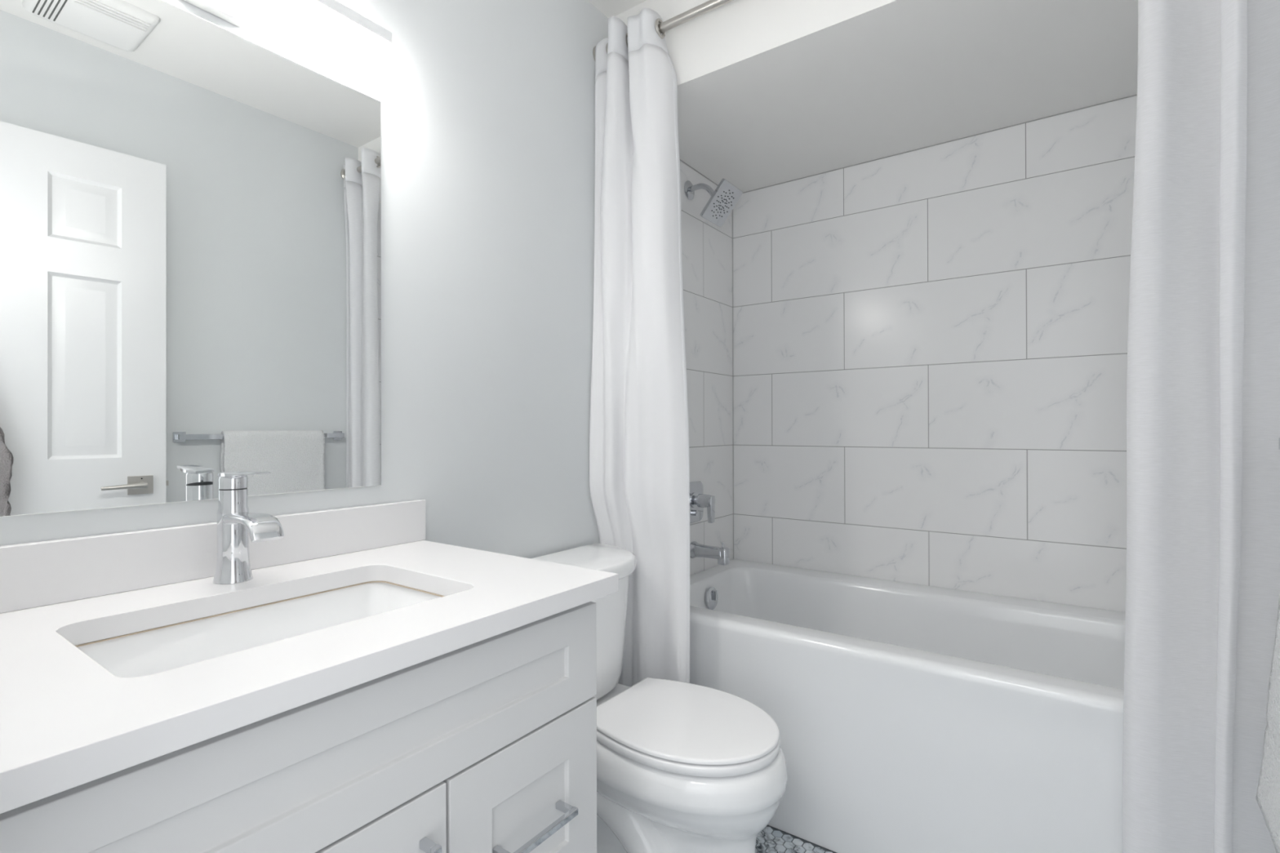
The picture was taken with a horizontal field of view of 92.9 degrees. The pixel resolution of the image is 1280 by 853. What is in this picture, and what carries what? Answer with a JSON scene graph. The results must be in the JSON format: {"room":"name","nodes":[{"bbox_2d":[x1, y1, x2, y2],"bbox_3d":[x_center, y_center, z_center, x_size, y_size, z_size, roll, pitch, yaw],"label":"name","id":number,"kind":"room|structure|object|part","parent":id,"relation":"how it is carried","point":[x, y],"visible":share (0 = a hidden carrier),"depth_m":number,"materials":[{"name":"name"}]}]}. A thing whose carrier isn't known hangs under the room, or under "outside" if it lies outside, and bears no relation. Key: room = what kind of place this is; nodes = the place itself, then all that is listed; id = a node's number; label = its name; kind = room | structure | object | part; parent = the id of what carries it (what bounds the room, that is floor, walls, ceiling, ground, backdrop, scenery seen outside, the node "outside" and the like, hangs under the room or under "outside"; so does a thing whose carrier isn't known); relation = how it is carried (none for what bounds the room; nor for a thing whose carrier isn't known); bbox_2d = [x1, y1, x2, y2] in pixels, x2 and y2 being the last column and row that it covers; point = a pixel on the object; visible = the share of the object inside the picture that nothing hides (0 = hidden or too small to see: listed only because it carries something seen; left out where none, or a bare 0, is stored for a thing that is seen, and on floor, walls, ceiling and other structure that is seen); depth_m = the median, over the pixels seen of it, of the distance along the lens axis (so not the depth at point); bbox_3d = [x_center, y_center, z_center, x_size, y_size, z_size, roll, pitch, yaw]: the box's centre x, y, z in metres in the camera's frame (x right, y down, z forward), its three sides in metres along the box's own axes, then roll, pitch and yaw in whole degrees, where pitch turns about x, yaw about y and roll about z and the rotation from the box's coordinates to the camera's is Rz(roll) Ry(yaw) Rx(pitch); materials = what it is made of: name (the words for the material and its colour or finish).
{"room":"bathroom","nodes":[
{"label":"bathroom","id":0,"kind":"room"},
{"bbox_2d":[0,0,733,576],"bbox_3d":[-0.364,-0.090,1.689,0.100,2.475,2.530,0,0,36],"label":"wall","id":1,"kind":"structure","parent":0,"point":[488,106],"depth_m":1.57,"materials":[{"name":"paint"}]},
{"bbox_2d":[0,0,381,517],"bbox_3d":[-0.772,-0.289,1.027,0.003,0.832,0.718,0,0,36],"label":"wall mirror","id":2,"kind":"object","parent":1,"relation":"attached to","point":[190,208],"visible":1,"depth_m":1.01,"materials":[{"name":"silver mirror"}]},
{"bbox_2d":[0,499,425,613],"bbox_3d":[-0.737,0.213,1.060,0.019,0.091,0.826,0,0,36],"label":"backsplash","id":3,"kind":"structure","parent":1,"relation":"attached to","point":[50,572],"depth_m":0.99,"materials":[{"name":"stone"}]},
{"bbox_2d":[183,0,391,53],"bbox_3d":[-0.714,-0.780,1.038,0.091,0.117,0.582,0,0,36],"label":"vanity light","id":4,"kind":"object","parent":1,"relation":"attached to","point":[334,12],"visible":1,"depth_m":1.15,"materials":[{"name":"white plastic"}]},
{"bbox_2d":[287,0,391,53],"bbox_3d":[-0.686,-0.776,1.018,0.023,0.016,0.582,0,0,36],"label":"diffuser","id":5,"kind":"object","parent":4,"relation":"attached to","point":[325,10],"depth_m":1.17,"materials":[{"name":"white plastic"}]},
{"bbox_2d":[592,0,733,60],"bbox_3d":[0.499,-1.180,1.486,1.548,0.062,0.062,0,0,36],"label":"curtain rod","id":6,"kind":"object","parent":1,"relation":"attached to","point":[710,5],"visible":0.34,"depth_m":1.73,"materials":[{"name":"silver metal"}]},
{"bbox_2d":[589,8,689,687],"bbox_3d":[-0.004,-0.066,1.823,0.322,2.307,0.120,0,0,36],"label":"shower curtain","id":7,"kind":"object","parent":6,"relation":"hanging from","point":[639,456],"visible":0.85,"depth_m":1.80,"materials":[{"name":"white fabric"}]},
{"bbox_2d":[1122,0,1279,852],"bbox_3d":[1.020,-0.071,1.102,0.253,2.307,0.102,0,0,36],"label":"shower curtain","id":8,"kind":"object","parent":6,"relation":"hanging from","point":[1202,575],"visible":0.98,"depth_m":1.12,"materials":[{"name":"white fabric"}]},
{"bbox_2d":[689,480,715,523],"bbox_3d":[0.246,0.298,2.375,0.092,0.160,0.146,0,0,36],"label":"shower valve","id":9,"kind":"object","parent":1,"relation":"attached to","point":[699,500],"visible":0.89,"depth_m":2.37,"materials":[{"name":"silver metal"}]},
{"bbox_3d":[0.220,0.341,2.393,0.014,0.022,0.022,0,0,36],"label":"stop knob","id":10,"kind":"part","parent":9,"relation":"part of","materials":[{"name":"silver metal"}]},
{"bbox_3d":[0.211,0.298,2.400,0.006,0.160,0.146,0,0,36],"label":"plate","id":11,"kind":"part","parent":9,"relation":"part of","materials":[{"name":"silver metal"}]},
{"bbox_3d":[0.248,0.290,2.373,0.084,0.060,0.060,0,0,36],"label":"handle","id":12,"kind":"part","parent":9,"relation":"part of","materials":[{"name":"silver metal"}]},
{"bbox_3d":[0.275,0.320,2.354,0.021,0.104,0.031,0,0,36],"label":"lever","id":13,"kind":"part","parent":9,"relation":"part of","materials":[{"name":"silver metal"}]},
{"bbox_2d":[689,541,729,565],"bbox_3d":[0.272,0.484,2.356,0.154,0.084,0.066,0,0,36],"label":"tub spout","id":14,"kind":"object","parent":1,"relation":"attached to","point":[722,553],"visible":0.97,"depth_m":2.33,"materials":[{"name":"silver metal"}]},
{"bbox_2d":[717,546,729,565],"bbox_3d":[0.319,0.495,2.323,0.038,0.062,0.039,0,0,36],"label":"outlet","id":15,"kind":"object","parent":14,"relation":"attached to","point":[723,553],"depth_m":2.31,"materials":[{"name":"silver metal"}]},
{"bbox_2d":[684,177,742,226],"bbox_3d":[0.273,-0.873,2.328,0.198,0.181,0.153,0,0,36],"label":"shower fixture","id":16,"kind":"object","parent":1,"relation":"attached to","point":[722,202],"visible":1,"depth_m":2.31,"materials":[{"name":"silver metal"}]},
{"bbox_3d":[0.249,-0.898,2.345,0.129,0.089,0.021,0,0,36],"label":"arm","id":17,"kind":"part","parent":16,"relation":"part of","materials":[{"name":"silver metal"}]},
{"bbox_2d":[755,825,836,852],"bbox_3d":[0.029,1.174,0.811,1.750,0.060,3.700,0,0,36],"label":"floor","id":18,"kind":"structure","parent":0,"point":[771,839],"depth_m":1.67,"materials":[{"name":"tile"}]},
{"bbox_2d":[0,601,596,852],"bbox_3d":[-0.515,0.718,0.885,0.579,0.855,0.797,0,0,36],"label":"vanity cabinet","id":19,"kind":"object","parent":18,"relation":"on","point":[489,745],"visible":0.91,"depth_m":0.75,"materials":[{"name":"white paint"}]},
{"bbox_2d":[0,499,618,813],"bbox_3d":[-0.509,0.229,0.897,0.578,0.124,0.826,0,0,36],"label":"countertop","id":20,"kind":"structure","parent":19,"relation":"on","point":[67,722],"depth_m":0.83,"materials":[{"name":"stone"}]},
{"bbox_2d":[212,471,284,584],"bbox_3d":[-0.640,0.166,0.991,0.161,0.185,0.057,0,0,36],"label":"faucet","id":21,"kind":"object","parent":20,"relation":"on","point":[235,522],"visible":1,"depth_m":1.00,"materials":[{"name":"silver metal"}]},
{"bbox_3d":[-0.652,0.088,0.999,0.117,0.030,0.043,0,0,36],"label":"lever","id":22,"kind":"part","parent":21,"relation":"part of","materials":[{"name":"silver metal"}]},
{"bbox_3d":[-0.629,0.160,0.982,0.132,0.038,0.047,0,0,36],"label":"spout","id":23,"kind":"part","parent":21,"relation":"part of","materials":[{"name":"silver metal"}]},
{"bbox_2d":[77,582,442,677],"bbox_3d":[-0.506,0.368,0.880,0.338,0.155,0.496,0,0,36],"label":"sink","id":24,"kind":"object","parent":20,"relation":"in","point":[152,652],"visible":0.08,"depth_m":0.96,"materials":[{"name":"white ceramic"}]},
{"bbox_3d":[-0.404,0.756,0.616,0.020,0.568,0.482,0,0,36],"label":"door","id":25,"kind":"part","parent":19,"relation":"part of","materials":[{"name":"white paint"}]},
{"bbox_3d":[-0.264,0.596,0.767,0.033,0.140,0.011,0,0,36],"label":"handle","id":26,"kind":"part","parent":19,"relation":"part of","materials":[{"name":"silver metal"}]},
{"bbox_3d":[-0.172,0.616,0.941,0.020,0.286,0.307,0,0,36],"label":"drawer","id":27,"kind":"part","parent":19,"relation":"part of","materials":[{"name":"white paint"}]},
{"bbox_3d":[-0.156,0.615,0.924,0.040,0.011,0.144,0,0,36],"label":"handle","id":28,"kind":"part","parent":19,"relation":"part of","materials":[{"name":"silver metal"}]},
{"bbox_2d":[530,543,786,852],"bbox_3d":[0.027,0.754,1.526,0.696,0.784,0.444,0,0,36],"label":"toilet","id":29,"kind":"object","parent":18,"relation":"on","point":[682,767],"visible":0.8,"depth_m":1.38,"materials":[{"name":"white ceramic"}]},
{"bbox_3d":[-0.162,0.387,1.661,0.235,0.048,0.444,0,0,36],"label":"tank lid","id":30,"kind":"part","parent":29,"relation":"part of","materials":[{"name":"white ceramic"}]},
{"bbox_3d":[-0.169,0.576,1.666,0.216,0.326,0.418,0,0,36],"label":"tank","id":31,"kind":"part","parent":29,"relation":"part of","materials":[{"name":"white ceramic"}]},
{"bbox_3d":[0.117,0.703,1.462,0.437,0.011,0.361,0,0,36],"label":"lid","id":32,"kind":"part","parent":29,"relation":"part of","materials":[{"name":"white plastic"}]},
{"bbox_3d":[0.117,0.724,1.461,0.439,0.020,0.363,0,0,36],"label":"seat","id":33,"kind":"part","parent":29,"relation":"part of","materials":[{"name":"white plastic"}]},
{"bbox_3d":[0.063,0.943,1.500,0.608,0.406,0.374,0,0,36],"label":"bowl","id":34,"kind":"part","parent":29,"relation":"part of","materials":[{"name":"white ceramic"}]},
{"bbox_2d":[689,559,1125,852],"bbox_3d":[0.811,0.864,1.909,1.544,0.563,0.796,0,0,36],"label":"bathtub","id":35,"kind":"object","parent":18,"relation":"on","point":[908,717],"visible":0.65,"depth_m":1.61,"materials":[{"name":"white ceramic"}]},
{"bbox_3d":[0.274,0.656,2.323,0.021,0.083,0.083,0,0,36],"label":"overflow plate","id":36,"kind":"part","parent":35,"relation":"part of","materials":[{"name":"silver metal"}]},
{"bbox_3d":[0.285,0.643,2.315,0.016,0.039,0.012,0,0,36],"label":"drain lever","id":37,"kind":"part","parent":35,"relation":"part of","materials":[{"name":"silver metal"}]},
{"bbox_2d":[587,0,1137,192],"bbox_3d":[0.334,-1.229,1.254,1.750,0.402,2.630,0,0,36],"label":"ceiling","id":38,"kind":"structure","parent":0,"point":[771,92],"depth_m":1.80,"materials":[{"name":"paint"}]},
{"bbox_2d":[733,95,1137,613],"bbox_3d":[1.071,-0.091,2.280,1.750,2.475,0.100,0,0,36],"label":"wall","id":39,"kind":"structure","parent":0,"point":[930,344],"depth_m":2.19,"materials":[{"name":"tile"}]},
{"bbox_2d":[680,93,1137,558],"bbox_3d":[0.810,-0.224,1.915,1.550,1.608,0.800,0,0,36],"label":"trim","id":40,"kind":"structure","parent":39,"relation":"attached to","point":[1136,94],"depth_m":2.41,"materials":[{"name":"grey metal"}]},
{"bbox_3d":[0.913,0.029,0.760,0.042,0.040,0.645,0,0,36],"label":"towel bar","id":41,"kind":"object","parent":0,"visible":0},
{"bbox_2d":[1255,595,1279,852],"bbox_3d":[0.905,0.321,0.794,0.082,0.631,0.391,0,0,36],"label":"bath towel","id":42,"kind":"object","parent":41,"relation":"hanging from","point":[1268,793],"visible":1,"depth_m":0.94,"materials":[{"name":"white fabric"}]}
]}

